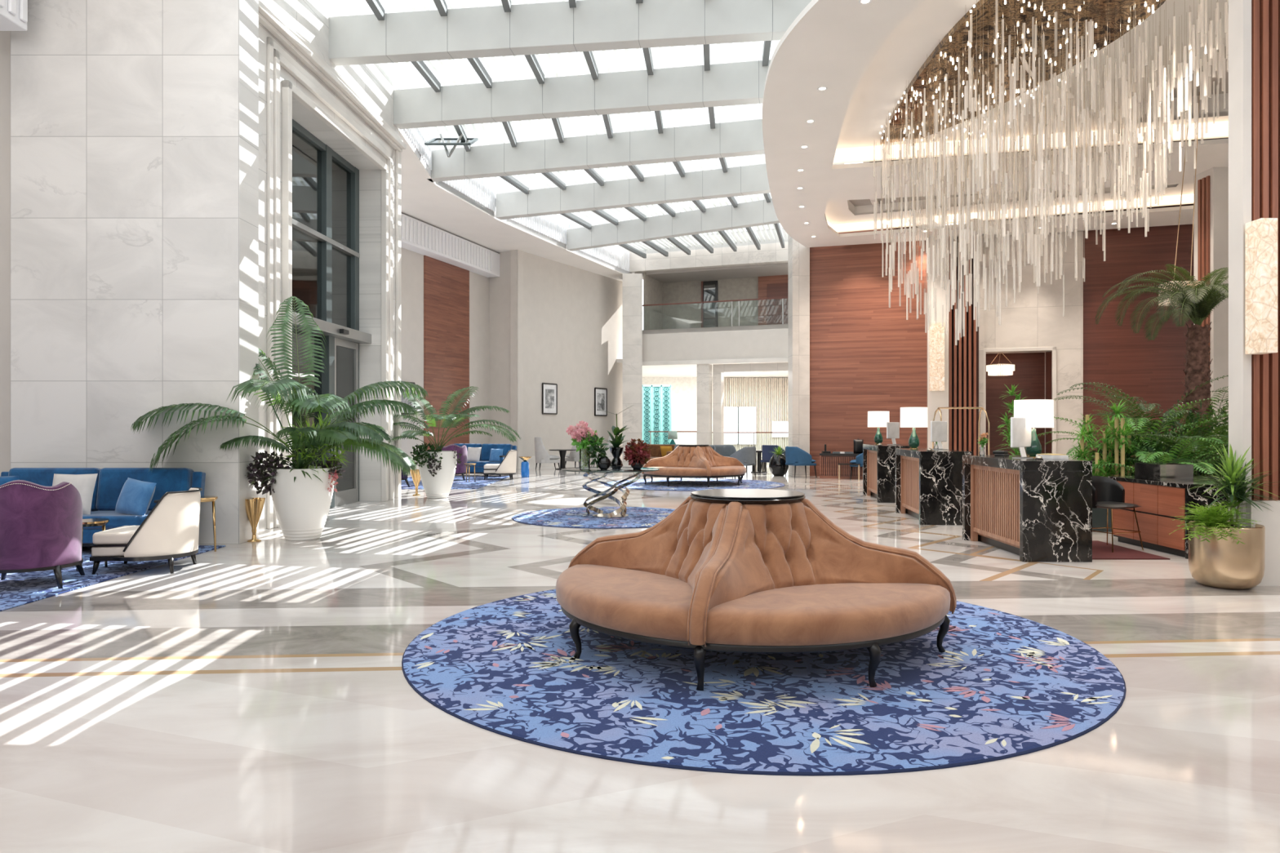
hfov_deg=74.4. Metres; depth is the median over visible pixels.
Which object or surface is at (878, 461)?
reception desk
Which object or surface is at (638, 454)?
potted plant
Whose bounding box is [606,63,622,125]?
louvre slat
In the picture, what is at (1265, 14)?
trim
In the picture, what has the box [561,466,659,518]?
table
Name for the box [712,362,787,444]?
trim
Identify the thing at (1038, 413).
table lamp
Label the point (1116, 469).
bamboo plant
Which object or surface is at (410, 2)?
louvre slat
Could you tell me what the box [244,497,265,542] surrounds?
vase
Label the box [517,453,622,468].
baseboard
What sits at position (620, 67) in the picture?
louvre slat
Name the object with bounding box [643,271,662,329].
wall
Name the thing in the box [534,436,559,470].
chair
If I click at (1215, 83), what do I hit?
ceiling
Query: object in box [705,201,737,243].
louvre slat
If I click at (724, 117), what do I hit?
louvre slat
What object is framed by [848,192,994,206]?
ceiling
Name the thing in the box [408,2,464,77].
louvre slat
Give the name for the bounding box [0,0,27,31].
trim
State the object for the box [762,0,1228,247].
ceiling
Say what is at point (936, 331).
sconce
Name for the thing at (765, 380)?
sheer curtain
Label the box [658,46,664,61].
louvre slat
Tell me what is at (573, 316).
wall
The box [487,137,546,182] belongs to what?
louvre slat
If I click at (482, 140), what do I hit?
louvre slat
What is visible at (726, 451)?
lounge armchair
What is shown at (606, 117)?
metal bar
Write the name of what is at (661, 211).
louvre slat
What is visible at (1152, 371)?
wall
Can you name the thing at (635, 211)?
metal bar
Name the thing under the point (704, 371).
wall pillar
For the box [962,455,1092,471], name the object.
countertop
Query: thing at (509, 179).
metal bar
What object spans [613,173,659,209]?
louvre slat
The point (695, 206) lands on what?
louvre slat
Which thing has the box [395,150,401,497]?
trim
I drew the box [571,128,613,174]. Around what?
louvre slat
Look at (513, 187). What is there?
louvre slat
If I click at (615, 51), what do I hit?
louvre slat
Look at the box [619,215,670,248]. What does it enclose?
louvre slat
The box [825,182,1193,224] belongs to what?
ceiling
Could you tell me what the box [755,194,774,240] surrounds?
louvre slat
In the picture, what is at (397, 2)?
louvre slat
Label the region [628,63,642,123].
louvre slat
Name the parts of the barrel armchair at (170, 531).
leg, seat, rail, backrest, edge trim, leg, leg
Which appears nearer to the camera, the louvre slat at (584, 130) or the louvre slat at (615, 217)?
the louvre slat at (584, 130)
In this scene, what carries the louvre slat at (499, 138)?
attached to the glass
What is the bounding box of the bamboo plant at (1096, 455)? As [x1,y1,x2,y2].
[1082,453,1111,476]
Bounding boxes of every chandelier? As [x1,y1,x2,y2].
[873,0,1228,345]
[986,352,1014,375]
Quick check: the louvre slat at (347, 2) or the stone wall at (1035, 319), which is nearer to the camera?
the louvre slat at (347, 2)
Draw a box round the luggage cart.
[932,407,989,455]
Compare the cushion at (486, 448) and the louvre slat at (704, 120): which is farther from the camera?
the cushion at (486, 448)
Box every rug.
[0,545,225,611]
[401,475,509,488]
[401,589,1126,776]
[511,506,675,528]
[604,478,785,491]
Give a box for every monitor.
[886,422,900,444]
[930,421,947,449]
[1010,417,1033,458]
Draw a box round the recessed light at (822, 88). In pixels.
[817,86,826,90]
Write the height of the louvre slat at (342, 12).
0.050 m
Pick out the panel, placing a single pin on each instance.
(446, 285)
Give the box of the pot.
[1187,520,1265,589]
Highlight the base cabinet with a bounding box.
[1107,475,1228,559]
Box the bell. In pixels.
[1034,454,1043,459]
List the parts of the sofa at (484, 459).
wing panel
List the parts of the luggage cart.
post, post, rail, post, post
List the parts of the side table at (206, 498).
leg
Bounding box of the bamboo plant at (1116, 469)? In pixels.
[1101,398,1132,476]
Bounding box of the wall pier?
[10,0,258,544]
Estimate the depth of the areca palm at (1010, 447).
14.11 m
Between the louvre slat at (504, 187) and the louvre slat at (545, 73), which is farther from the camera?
the louvre slat at (504, 187)
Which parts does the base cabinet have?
drawer, drawer, drawer, drawer, drawer, drawer, panel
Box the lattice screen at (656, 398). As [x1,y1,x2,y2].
[642,384,671,444]
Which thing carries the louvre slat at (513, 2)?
attached to the glass
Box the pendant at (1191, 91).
[1158,91,1204,306]
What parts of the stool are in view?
seat, leg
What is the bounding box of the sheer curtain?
[724,377,787,453]
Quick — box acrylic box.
[1134,462,1193,481]
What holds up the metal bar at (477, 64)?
attached to the beam at (735, 83)
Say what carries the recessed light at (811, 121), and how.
in the ceiling at (831, 44)
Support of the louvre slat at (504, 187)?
attached to the glass
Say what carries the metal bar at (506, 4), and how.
attached to the beam at (553, 27)
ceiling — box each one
[398,128,631,281]
[616,359,787,377]
[635,262,787,283]
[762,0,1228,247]
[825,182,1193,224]
[836,0,1228,148]
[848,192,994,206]
[1167,45,1228,97]
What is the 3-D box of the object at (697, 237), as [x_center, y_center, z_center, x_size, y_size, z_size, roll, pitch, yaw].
[2.041,-6.985,30.821,0.112,0.170,5.803,0,0,17]
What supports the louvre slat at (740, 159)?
attached to the glass
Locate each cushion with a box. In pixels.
[8,467,101,511]
[82,511,151,528]
[92,525,139,544]
[96,467,194,511]
[454,443,482,461]
[470,461,499,466]
[480,444,512,461]
[484,463,500,469]
[542,455,559,459]
[660,445,672,457]
[849,459,856,463]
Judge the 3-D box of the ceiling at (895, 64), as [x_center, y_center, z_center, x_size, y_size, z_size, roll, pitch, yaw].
[9.210,-5.960,12.682,12.180,0.080,10.764,0,0,0]
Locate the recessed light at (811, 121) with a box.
[805,119,814,123]
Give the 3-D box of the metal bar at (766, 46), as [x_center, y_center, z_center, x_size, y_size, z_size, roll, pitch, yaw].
[2.280,-6.985,14.957,0.111,0.170,2.383,0,0,6]
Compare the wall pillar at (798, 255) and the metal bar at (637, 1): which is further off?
the wall pillar at (798, 255)
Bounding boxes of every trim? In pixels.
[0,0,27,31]
[258,0,405,151]
[266,36,393,528]
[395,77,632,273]
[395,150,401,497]
[401,213,499,277]
[642,357,787,365]
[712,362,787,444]
[832,120,1228,232]
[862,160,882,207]
[948,234,976,455]
[983,346,1056,455]
[1141,93,1228,122]
[1197,175,1209,368]
[1251,0,1279,500]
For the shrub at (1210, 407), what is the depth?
13.56 m
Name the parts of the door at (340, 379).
pane, frame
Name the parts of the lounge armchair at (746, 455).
backrest, seat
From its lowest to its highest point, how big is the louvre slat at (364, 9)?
0.050 m
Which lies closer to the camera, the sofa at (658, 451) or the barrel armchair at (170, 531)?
the barrel armchair at (170, 531)
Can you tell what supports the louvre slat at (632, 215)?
attached to the glass
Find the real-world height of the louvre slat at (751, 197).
0.050 m
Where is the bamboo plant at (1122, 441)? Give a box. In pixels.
[1108,417,1137,475]
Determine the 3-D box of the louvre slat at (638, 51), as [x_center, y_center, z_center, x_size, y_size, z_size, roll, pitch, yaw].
[-0.111,-7.305,15.483,0.069,0.050,2.809,0,0,5]
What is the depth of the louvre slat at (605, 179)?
27.86 m
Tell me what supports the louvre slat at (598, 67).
attached to the glass
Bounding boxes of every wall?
[0,31,10,476]
[258,0,398,530]
[401,247,489,465]
[489,249,524,457]
[510,249,622,468]
[628,227,787,273]
[642,324,787,361]
[642,377,787,450]
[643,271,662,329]
[662,276,758,328]
[809,225,927,475]
[927,234,948,448]
[951,236,978,455]
[978,212,1083,459]
[1044,352,1045,453]
[1083,203,1193,475]
[1193,167,1228,464]
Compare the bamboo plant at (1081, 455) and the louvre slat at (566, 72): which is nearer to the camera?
the bamboo plant at (1081, 455)
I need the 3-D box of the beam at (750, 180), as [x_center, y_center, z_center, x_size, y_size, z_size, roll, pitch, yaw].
[0.517,-6.660,23.735,10.289,0.724,0.305,0,0,21]
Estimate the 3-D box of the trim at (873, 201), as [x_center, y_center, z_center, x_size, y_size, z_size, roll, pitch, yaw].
[6.498,-6.760,19.964,3.746,1.480,26.923,0,0,9]
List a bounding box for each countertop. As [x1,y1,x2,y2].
[862,444,910,451]
[895,448,971,458]
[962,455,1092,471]
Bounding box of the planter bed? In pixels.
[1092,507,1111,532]
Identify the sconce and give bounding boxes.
[928,322,944,391]
[1244,217,1277,354]
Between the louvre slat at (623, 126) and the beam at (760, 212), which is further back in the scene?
the beam at (760, 212)
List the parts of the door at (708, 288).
frame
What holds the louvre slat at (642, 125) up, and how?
attached to the glass
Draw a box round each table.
[75,518,109,570]
[200,495,217,551]
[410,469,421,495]
[463,462,475,482]
[548,448,576,469]
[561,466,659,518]
[751,450,767,472]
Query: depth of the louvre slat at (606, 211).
28.77 m
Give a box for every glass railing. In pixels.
[642,297,787,329]
[648,431,697,444]
[711,431,787,446]
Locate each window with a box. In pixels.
[292,119,359,330]
[724,406,756,444]
[771,421,787,437]
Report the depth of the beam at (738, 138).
20.24 m
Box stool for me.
[837,463,860,479]
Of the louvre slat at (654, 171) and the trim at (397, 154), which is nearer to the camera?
the trim at (397, 154)
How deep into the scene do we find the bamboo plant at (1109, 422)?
12.87 m
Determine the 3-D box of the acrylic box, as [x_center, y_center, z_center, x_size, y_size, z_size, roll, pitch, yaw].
[6.420,0.555,10.350,0.400,0.200,0.520,0,0,0]
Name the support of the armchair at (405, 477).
on the rug at (458, 482)
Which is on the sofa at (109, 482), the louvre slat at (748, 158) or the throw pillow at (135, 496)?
the throw pillow at (135, 496)
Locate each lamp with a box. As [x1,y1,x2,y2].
[667,431,677,444]
[867,411,889,444]
[900,407,928,448]
[1013,399,1053,457]
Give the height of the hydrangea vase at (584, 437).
0.831 m
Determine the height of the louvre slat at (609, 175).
0.050 m
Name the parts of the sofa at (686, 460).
backrest, frame, leg, backrest, leg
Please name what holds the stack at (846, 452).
on the desk at (828, 466)
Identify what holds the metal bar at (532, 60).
attached to the beam at (735, 83)
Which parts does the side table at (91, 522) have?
leg, leg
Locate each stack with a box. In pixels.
[844,451,853,453]
[1035,453,1068,459]
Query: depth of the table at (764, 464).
27.33 m
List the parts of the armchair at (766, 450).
backrest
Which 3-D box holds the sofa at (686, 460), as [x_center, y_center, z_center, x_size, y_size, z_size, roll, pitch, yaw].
[1.400,0.980,21.900,2.736,1.020,2.736,0,0,-12]
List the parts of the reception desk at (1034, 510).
panel, slat frame, slat panel, panel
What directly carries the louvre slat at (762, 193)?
attached to the glass
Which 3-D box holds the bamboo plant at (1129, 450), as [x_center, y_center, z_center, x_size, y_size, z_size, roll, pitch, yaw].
[7.421,0.473,12.816,0.525,1.173,0.474,0,0,42]
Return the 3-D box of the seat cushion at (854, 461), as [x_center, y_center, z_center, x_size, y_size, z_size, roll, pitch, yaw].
[6.352,1.017,24.206,0.667,0.161,0.690,0,0,10]
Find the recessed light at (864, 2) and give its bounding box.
[858,0,871,4]
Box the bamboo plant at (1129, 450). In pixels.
[1119,421,1144,475]
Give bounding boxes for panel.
[423,255,469,450]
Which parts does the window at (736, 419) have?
pane, pane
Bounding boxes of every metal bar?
[365,0,384,20]
[410,61,440,92]
[433,0,447,16]
[453,124,471,151]
[466,57,492,88]
[499,175,528,194]
[501,0,511,12]
[502,121,516,146]
[524,54,544,84]
[541,172,565,190]
[551,117,564,142]
[560,213,591,229]
[568,0,576,7]
[582,50,598,79]
[583,168,604,186]
[591,209,618,225]
[602,114,613,137]
[618,243,646,257]
[624,206,646,221]
[627,164,644,181]
[635,0,643,3]
[642,47,653,75]
[654,110,662,133]
[702,44,710,71]
[707,106,715,128]
[762,40,771,66]
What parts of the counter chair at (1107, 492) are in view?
leg, backrest, leg, seat, leg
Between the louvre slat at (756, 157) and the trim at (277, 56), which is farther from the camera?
the louvre slat at (756, 157)
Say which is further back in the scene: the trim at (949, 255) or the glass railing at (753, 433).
the glass railing at (753, 433)
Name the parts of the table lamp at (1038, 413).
lamp shade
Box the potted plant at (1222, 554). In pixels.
[1169,442,1279,589]
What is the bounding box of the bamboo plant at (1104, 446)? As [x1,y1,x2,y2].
[1089,425,1120,477]
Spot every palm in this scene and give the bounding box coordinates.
[130,296,428,541]
[388,386,520,498]
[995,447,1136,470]
[1036,398,1228,473]
[1053,375,1228,445]
[1081,382,1228,457]
[1092,437,1228,475]
[1094,263,1228,475]
[1103,386,1228,475]
[1110,432,1228,476]
[1124,423,1228,476]
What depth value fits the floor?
4.13 m
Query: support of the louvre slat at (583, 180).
attached to the glass
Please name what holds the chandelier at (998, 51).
hanging from the ceiling at (895, 64)
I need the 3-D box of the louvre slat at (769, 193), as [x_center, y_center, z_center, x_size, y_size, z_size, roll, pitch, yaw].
[4.826,-7.305,29.590,0.069,0.050,6.777,0,0,13]
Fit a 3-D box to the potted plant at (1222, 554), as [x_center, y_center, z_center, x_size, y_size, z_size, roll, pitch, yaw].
[5.519,0.820,7.900,1.150,1.360,0.782,0,0,-23]
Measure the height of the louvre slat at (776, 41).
0.050 m
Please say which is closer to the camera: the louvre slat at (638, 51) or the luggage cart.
the louvre slat at (638, 51)
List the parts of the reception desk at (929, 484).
panel, slat frame, slat panel, panel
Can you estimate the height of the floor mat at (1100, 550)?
0.012 m
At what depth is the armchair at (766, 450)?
26.69 m
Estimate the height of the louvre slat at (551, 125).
0.050 m
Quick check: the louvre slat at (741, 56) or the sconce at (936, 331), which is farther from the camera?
the sconce at (936, 331)
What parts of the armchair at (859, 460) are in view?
backrest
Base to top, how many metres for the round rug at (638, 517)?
0.017 m
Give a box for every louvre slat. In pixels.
[329,0,340,8]
[337,7,404,82]
[342,0,352,8]
[348,6,414,81]
[355,0,364,7]
[360,5,424,80]
[381,0,388,5]
[385,4,444,79]
[394,0,400,4]
[396,3,453,78]
[401,81,434,138]
[406,0,413,4]
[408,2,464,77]
[411,80,440,137]
[421,1,474,76]
[421,79,452,137]
[435,145,503,186]
[440,77,471,137]
[445,0,494,75]
[446,145,511,186]
[451,76,480,139]
[458,0,504,74]
[461,76,489,138]
[471,0,515,73]
[471,75,498,137]
[471,145,524,184]
[473,142,532,183]
[478,137,539,182]
[483,0,525,72]
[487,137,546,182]
[491,73,517,135]
[496,0,533,71]
[496,136,506,143]
[499,121,507,136]
[502,71,526,134]
[502,185,573,223]
[508,185,520,191]
[511,0,546,71]
[511,71,535,133]
[515,134,568,179]
[522,0,556,70]
[522,71,545,133]
[524,133,576,178]
[524,183,589,221]
[528,183,594,220]
[533,72,555,132]
[533,132,583,177]
[535,0,567,69]
[535,182,599,219]
[542,69,564,131]
[542,131,591,177]
[542,181,604,218]
[547,0,577,67]
[553,68,573,130]
[560,0,588,66]
[562,129,606,175]
[563,178,621,216]
[564,67,583,128]
[565,183,615,217]
[570,177,626,215]
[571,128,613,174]
[573,222,630,251]
[574,67,593,128]
[577,177,631,214]
[581,128,622,173]
[585,66,603,127]
[585,176,595,182]
[588,219,644,250]
[590,127,629,173]
[591,50,599,66]
[593,218,648,250]
[596,65,613,126]
[598,217,652,249]
[600,126,607,133]
[600,174,648,212]
[602,49,609,65]
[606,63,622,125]
[606,173,653,211]
[611,125,645,170]
[613,49,620,64]
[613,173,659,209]
[614,215,665,248]
[617,62,632,124]
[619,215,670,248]
[620,124,653,169]
[622,171,631,178]
[624,48,631,63]
[625,213,674,248]
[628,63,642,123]
[629,170,671,207]
[630,123,661,168]
[631,213,678,248]
[635,48,642,62]
[639,62,653,122]
[640,121,669,168]
[642,211,687,247]
[644,168,683,206]
[644,175,676,207]
[647,210,692,247]
[649,121,675,166]
[651,168,688,205]
[653,209,696,246]
[657,208,701,246]
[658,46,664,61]
[658,167,694,204]
[661,61,673,120]
[662,120,685,166]
[666,167,675,173]
[670,46,675,60]
[670,120,693,165]
[671,59,683,119]
[671,206,710,244]
[675,205,714,244]
[680,118,702,164]
[681,45,686,58]
[681,205,719,244]
[682,165,713,201]
[683,58,693,118]
[687,204,723,244]
[689,164,719,200]
[691,117,711,163]
[693,44,697,57]
[693,204,727,244]
[694,57,704,117]
[697,163,725,199]
[701,117,719,162]
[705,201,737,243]
[706,162,712,169]
[711,200,742,243]
[714,160,737,197]
[716,43,720,56]
[716,56,725,115]
[717,199,746,242]
[722,115,736,160]
[724,199,751,242]
[728,42,732,55]
[728,53,736,114]
[730,159,751,195]
[733,114,744,159]
[736,196,760,241]
[738,158,757,195]
[739,42,743,54]
[739,53,746,113]
[742,195,765,241]
[743,113,753,158]
[746,157,752,164]
[749,195,770,240]
[751,41,755,53]
[751,53,757,112]
[754,112,762,157]
[755,156,759,164]
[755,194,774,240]
[762,193,778,239]
[768,192,784,239]
[773,40,779,51]
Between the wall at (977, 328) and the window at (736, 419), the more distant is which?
the window at (736, 419)
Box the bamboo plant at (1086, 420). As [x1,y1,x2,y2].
[1072,413,1102,471]
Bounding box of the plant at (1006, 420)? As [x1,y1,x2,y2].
[996,384,1026,455]
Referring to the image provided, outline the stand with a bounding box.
[518,456,531,477]
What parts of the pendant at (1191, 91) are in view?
lamp shade, cord, cord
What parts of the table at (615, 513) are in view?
glass, plate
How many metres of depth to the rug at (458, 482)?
22.58 m
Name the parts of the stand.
glass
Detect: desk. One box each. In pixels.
[819,453,862,479]
[862,444,910,502]
[895,448,971,525]
[962,455,1092,562]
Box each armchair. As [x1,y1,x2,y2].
[0,480,84,588]
[89,487,202,574]
[401,469,409,487]
[439,444,467,480]
[483,449,517,479]
[711,444,736,457]
[729,446,755,478]
[760,444,785,473]
[785,446,816,478]
[849,453,862,479]
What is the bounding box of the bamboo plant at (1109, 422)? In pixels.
[1094,414,1126,475]
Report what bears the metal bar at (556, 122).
attached to the beam at (738, 138)
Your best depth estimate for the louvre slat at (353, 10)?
17.14 m
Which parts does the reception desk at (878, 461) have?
panel, slat frame, slat panel, panel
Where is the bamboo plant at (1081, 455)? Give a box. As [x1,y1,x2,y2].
[1065,425,1095,463]
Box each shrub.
[1088,426,1209,475]
[1135,400,1228,476]
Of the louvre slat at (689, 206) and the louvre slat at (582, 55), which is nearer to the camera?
the louvre slat at (582, 55)
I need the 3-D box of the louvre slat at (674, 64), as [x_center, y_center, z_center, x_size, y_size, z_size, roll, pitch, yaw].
[0.836,-7.305,18.391,0.068,0.050,3.245,0,0,6]
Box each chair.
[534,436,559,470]
[564,444,588,467]
[591,436,614,466]
[1092,475,1143,552]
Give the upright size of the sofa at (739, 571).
1.020 m
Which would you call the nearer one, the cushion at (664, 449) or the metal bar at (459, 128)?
the metal bar at (459, 128)
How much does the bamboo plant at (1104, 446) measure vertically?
1.101 m
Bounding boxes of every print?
[401,382,415,414]
[542,382,557,414]
[594,387,607,416]
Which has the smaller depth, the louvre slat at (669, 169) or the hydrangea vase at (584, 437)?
the hydrangea vase at (584, 437)
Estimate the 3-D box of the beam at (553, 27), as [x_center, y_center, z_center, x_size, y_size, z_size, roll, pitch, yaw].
[-0.613,-6.660,13.982,9.574,0.724,0.305,0,0,7]
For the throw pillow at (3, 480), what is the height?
0.428 m
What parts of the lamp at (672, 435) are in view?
lamp shade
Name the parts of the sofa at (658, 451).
backrest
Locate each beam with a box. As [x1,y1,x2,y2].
[328,0,811,66]
[393,59,770,128]
[428,119,764,182]
[495,163,845,219]
[566,198,779,250]
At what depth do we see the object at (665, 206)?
27.01 m
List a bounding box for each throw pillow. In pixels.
[0,475,20,485]
[52,473,97,514]
[114,477,156,515]
[466,447,481,462]
[488,448,503,462]
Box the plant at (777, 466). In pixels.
[768,445,788,475]
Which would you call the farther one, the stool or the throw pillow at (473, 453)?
the throw pillow at (473, 453)
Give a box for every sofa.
[0,467,205,546]
[454,443,516,476]
[555,488,956,690]
[629,444,675,465]
[641,444,746,487]
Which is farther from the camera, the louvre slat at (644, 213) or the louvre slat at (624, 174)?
the louvre slat at (644, 213)
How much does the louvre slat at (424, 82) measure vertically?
0.050 m
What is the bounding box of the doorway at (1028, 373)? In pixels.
[986,351,1051,455]
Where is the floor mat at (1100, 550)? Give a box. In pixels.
[1092,540,1169,559]
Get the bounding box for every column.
[622,273,642,462]
[1228,0,1279,586]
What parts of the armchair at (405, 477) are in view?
seat, leg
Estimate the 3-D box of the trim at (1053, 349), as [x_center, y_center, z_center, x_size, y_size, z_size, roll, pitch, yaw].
[10.688,-0.360,23.786,1.890,3.720,0.120,0,0,17]
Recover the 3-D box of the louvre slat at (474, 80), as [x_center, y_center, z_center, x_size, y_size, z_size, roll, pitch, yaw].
[-3.537,-7.305,19.410,0.069,0.050,3.678,0,0,-2]
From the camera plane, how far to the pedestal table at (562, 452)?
29.52 m
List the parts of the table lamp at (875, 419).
lamp shade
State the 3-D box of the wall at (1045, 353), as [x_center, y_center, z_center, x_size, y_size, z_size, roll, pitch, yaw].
[12.100,-0.650,36.000,0.200,4.300,22.000,0,0,0]
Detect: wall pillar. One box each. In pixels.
[697,364,711,444]
[787,234,809,475]
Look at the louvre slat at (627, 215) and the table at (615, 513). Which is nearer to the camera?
the table at (615, 513)
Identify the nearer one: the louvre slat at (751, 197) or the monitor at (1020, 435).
the monitor at (1020, 435)
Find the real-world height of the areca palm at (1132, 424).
1.306 m
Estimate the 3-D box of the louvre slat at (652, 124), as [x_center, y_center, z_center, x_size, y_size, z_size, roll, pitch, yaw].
[0.647,-7.305,21.953,0.068,0.050,3.541,0,0,12]
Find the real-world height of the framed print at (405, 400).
1.000 m
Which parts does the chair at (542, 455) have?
backrest, seat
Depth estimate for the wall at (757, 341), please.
34.07 m
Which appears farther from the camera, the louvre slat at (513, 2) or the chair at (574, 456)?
the chair at (574, 456)
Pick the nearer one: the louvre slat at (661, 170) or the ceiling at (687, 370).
the louvre slat at (661, 170)
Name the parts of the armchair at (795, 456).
backrest, seat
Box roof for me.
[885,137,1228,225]
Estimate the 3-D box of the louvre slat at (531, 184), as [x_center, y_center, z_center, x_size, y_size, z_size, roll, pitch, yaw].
[-2.473,-7.305,27.559,0.068,0.050,4.730,0,0,21]
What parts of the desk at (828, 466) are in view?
post, rail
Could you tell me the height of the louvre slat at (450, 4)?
0.050 m
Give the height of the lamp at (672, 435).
0.620 m
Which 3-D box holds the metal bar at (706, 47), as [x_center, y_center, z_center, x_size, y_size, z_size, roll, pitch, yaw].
[1.187,-6.985,15.133,0.110,0.170,2.449,0,0,5]
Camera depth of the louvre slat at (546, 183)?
25.59 m
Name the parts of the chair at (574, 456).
seat, backrest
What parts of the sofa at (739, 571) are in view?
leg, backrest, leg, frame, backrest, leg, leg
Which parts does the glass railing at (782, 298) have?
handrail, post, post, post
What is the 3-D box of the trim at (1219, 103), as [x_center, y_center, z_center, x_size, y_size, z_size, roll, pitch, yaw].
[11.400,-6.160,13.825,5.200,0.480,5.250,0,0,0]
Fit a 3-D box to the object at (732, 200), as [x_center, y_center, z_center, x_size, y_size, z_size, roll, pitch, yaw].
[2.548,-6.985,24.945,0.111,0.170,3.416,0,0,16]
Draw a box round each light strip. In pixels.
[826,194,1193,231]
[833,121,1228,161]
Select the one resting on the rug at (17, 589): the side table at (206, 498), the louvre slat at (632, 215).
the side table at (206, 498)
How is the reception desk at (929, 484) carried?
on the floor
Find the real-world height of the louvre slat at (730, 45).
0.050 m
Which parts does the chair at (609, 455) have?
backrest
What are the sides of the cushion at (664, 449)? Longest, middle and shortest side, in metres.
0.450 x 0.450 x 0.160 m
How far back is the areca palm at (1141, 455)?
11.91 m
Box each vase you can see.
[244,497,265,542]
[565,420,608,469]
[596,456,610,470]
[602,408,629,469]
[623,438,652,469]
[977,432,988,455]
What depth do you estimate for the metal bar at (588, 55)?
16.15 m
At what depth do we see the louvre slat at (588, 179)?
24.93 m
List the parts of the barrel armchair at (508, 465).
seat, rail, backrest, edge trim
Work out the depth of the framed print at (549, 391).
31.75 m
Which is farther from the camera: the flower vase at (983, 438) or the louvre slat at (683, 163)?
the louvre slat at (683, 163)
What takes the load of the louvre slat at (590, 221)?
attached to the glass
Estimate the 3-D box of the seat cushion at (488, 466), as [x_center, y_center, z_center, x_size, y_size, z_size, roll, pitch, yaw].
[-4.060,1.133,23.890,0.660,0.125,0.660,0,0,-5]
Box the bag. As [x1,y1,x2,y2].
[853,437,862,453]
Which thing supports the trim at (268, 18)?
attached to the wall at (309, 19)
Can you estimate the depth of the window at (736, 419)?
46.66 m
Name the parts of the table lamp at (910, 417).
lamp shade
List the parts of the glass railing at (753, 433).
handrail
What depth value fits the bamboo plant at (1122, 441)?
12.23 m
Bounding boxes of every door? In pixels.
[292,311,371,508]
[701,280,717,327]
[758,275,787,324]
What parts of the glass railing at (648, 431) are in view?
handrail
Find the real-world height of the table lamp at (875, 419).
0.705 m
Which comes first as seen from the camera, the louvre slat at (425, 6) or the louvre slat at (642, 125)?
the louvre slat at (425, 6)
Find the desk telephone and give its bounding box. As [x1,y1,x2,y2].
[822,444,831,453]
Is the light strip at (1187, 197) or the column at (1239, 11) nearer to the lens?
the column at (1239, 11)
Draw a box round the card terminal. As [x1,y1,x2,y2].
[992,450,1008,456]
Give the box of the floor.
[0,453,1279,852]
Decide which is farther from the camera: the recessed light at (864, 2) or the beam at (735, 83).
the beam at (735, 83)
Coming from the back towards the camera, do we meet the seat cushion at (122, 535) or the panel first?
the panel
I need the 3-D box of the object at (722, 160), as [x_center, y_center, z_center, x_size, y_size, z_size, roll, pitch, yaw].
[2.023,-6.985,21.362,0.111,0.170,3.124,0,0,11]
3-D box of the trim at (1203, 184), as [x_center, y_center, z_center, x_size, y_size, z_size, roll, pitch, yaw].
[12.365,-1.875,17.619,1.157,6.750,0.319,0,0,23]
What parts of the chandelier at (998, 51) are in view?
glass rod, curved blade, glass rod, glass rod, glass rod, glass rod, glass rod, glass rod, glass rod, glass rod, curved blade, glass rod, glass rod, glass rod, mounting plate, curved blade, glass rod, glass rod, glass rod, glass rod, glass rod, glass rod, glass rod, glass rod, glass rod, glass rod, curved blade, glass rod, glass rod, glass rod, glass rod, glass rod, glass rod, glass rod, glass rod, glass rod, glass rod, glass rod, glass rod, glass rod, glass rod, glass rod, glass rod, glass rod, glass rod, glass rod, glass rod, glass rod, glass rod, glass rod, glass rod, glass rod, glass rod, glass rod, glass rod, glass rod, glass rod, glass rod, glass rod, glass rod, glass rod, glass rod, glass rod, glass rod, glass rod, glass rod, glass rod, glass rod, glass rod, glass rod, glass rod, glass rod, glass rod, glass rod, glass rod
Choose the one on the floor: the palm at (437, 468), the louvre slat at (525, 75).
the palm at (437, 468)
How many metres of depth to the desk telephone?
24.56 m
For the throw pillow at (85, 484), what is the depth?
9.96 m
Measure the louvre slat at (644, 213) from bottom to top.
0.050 m

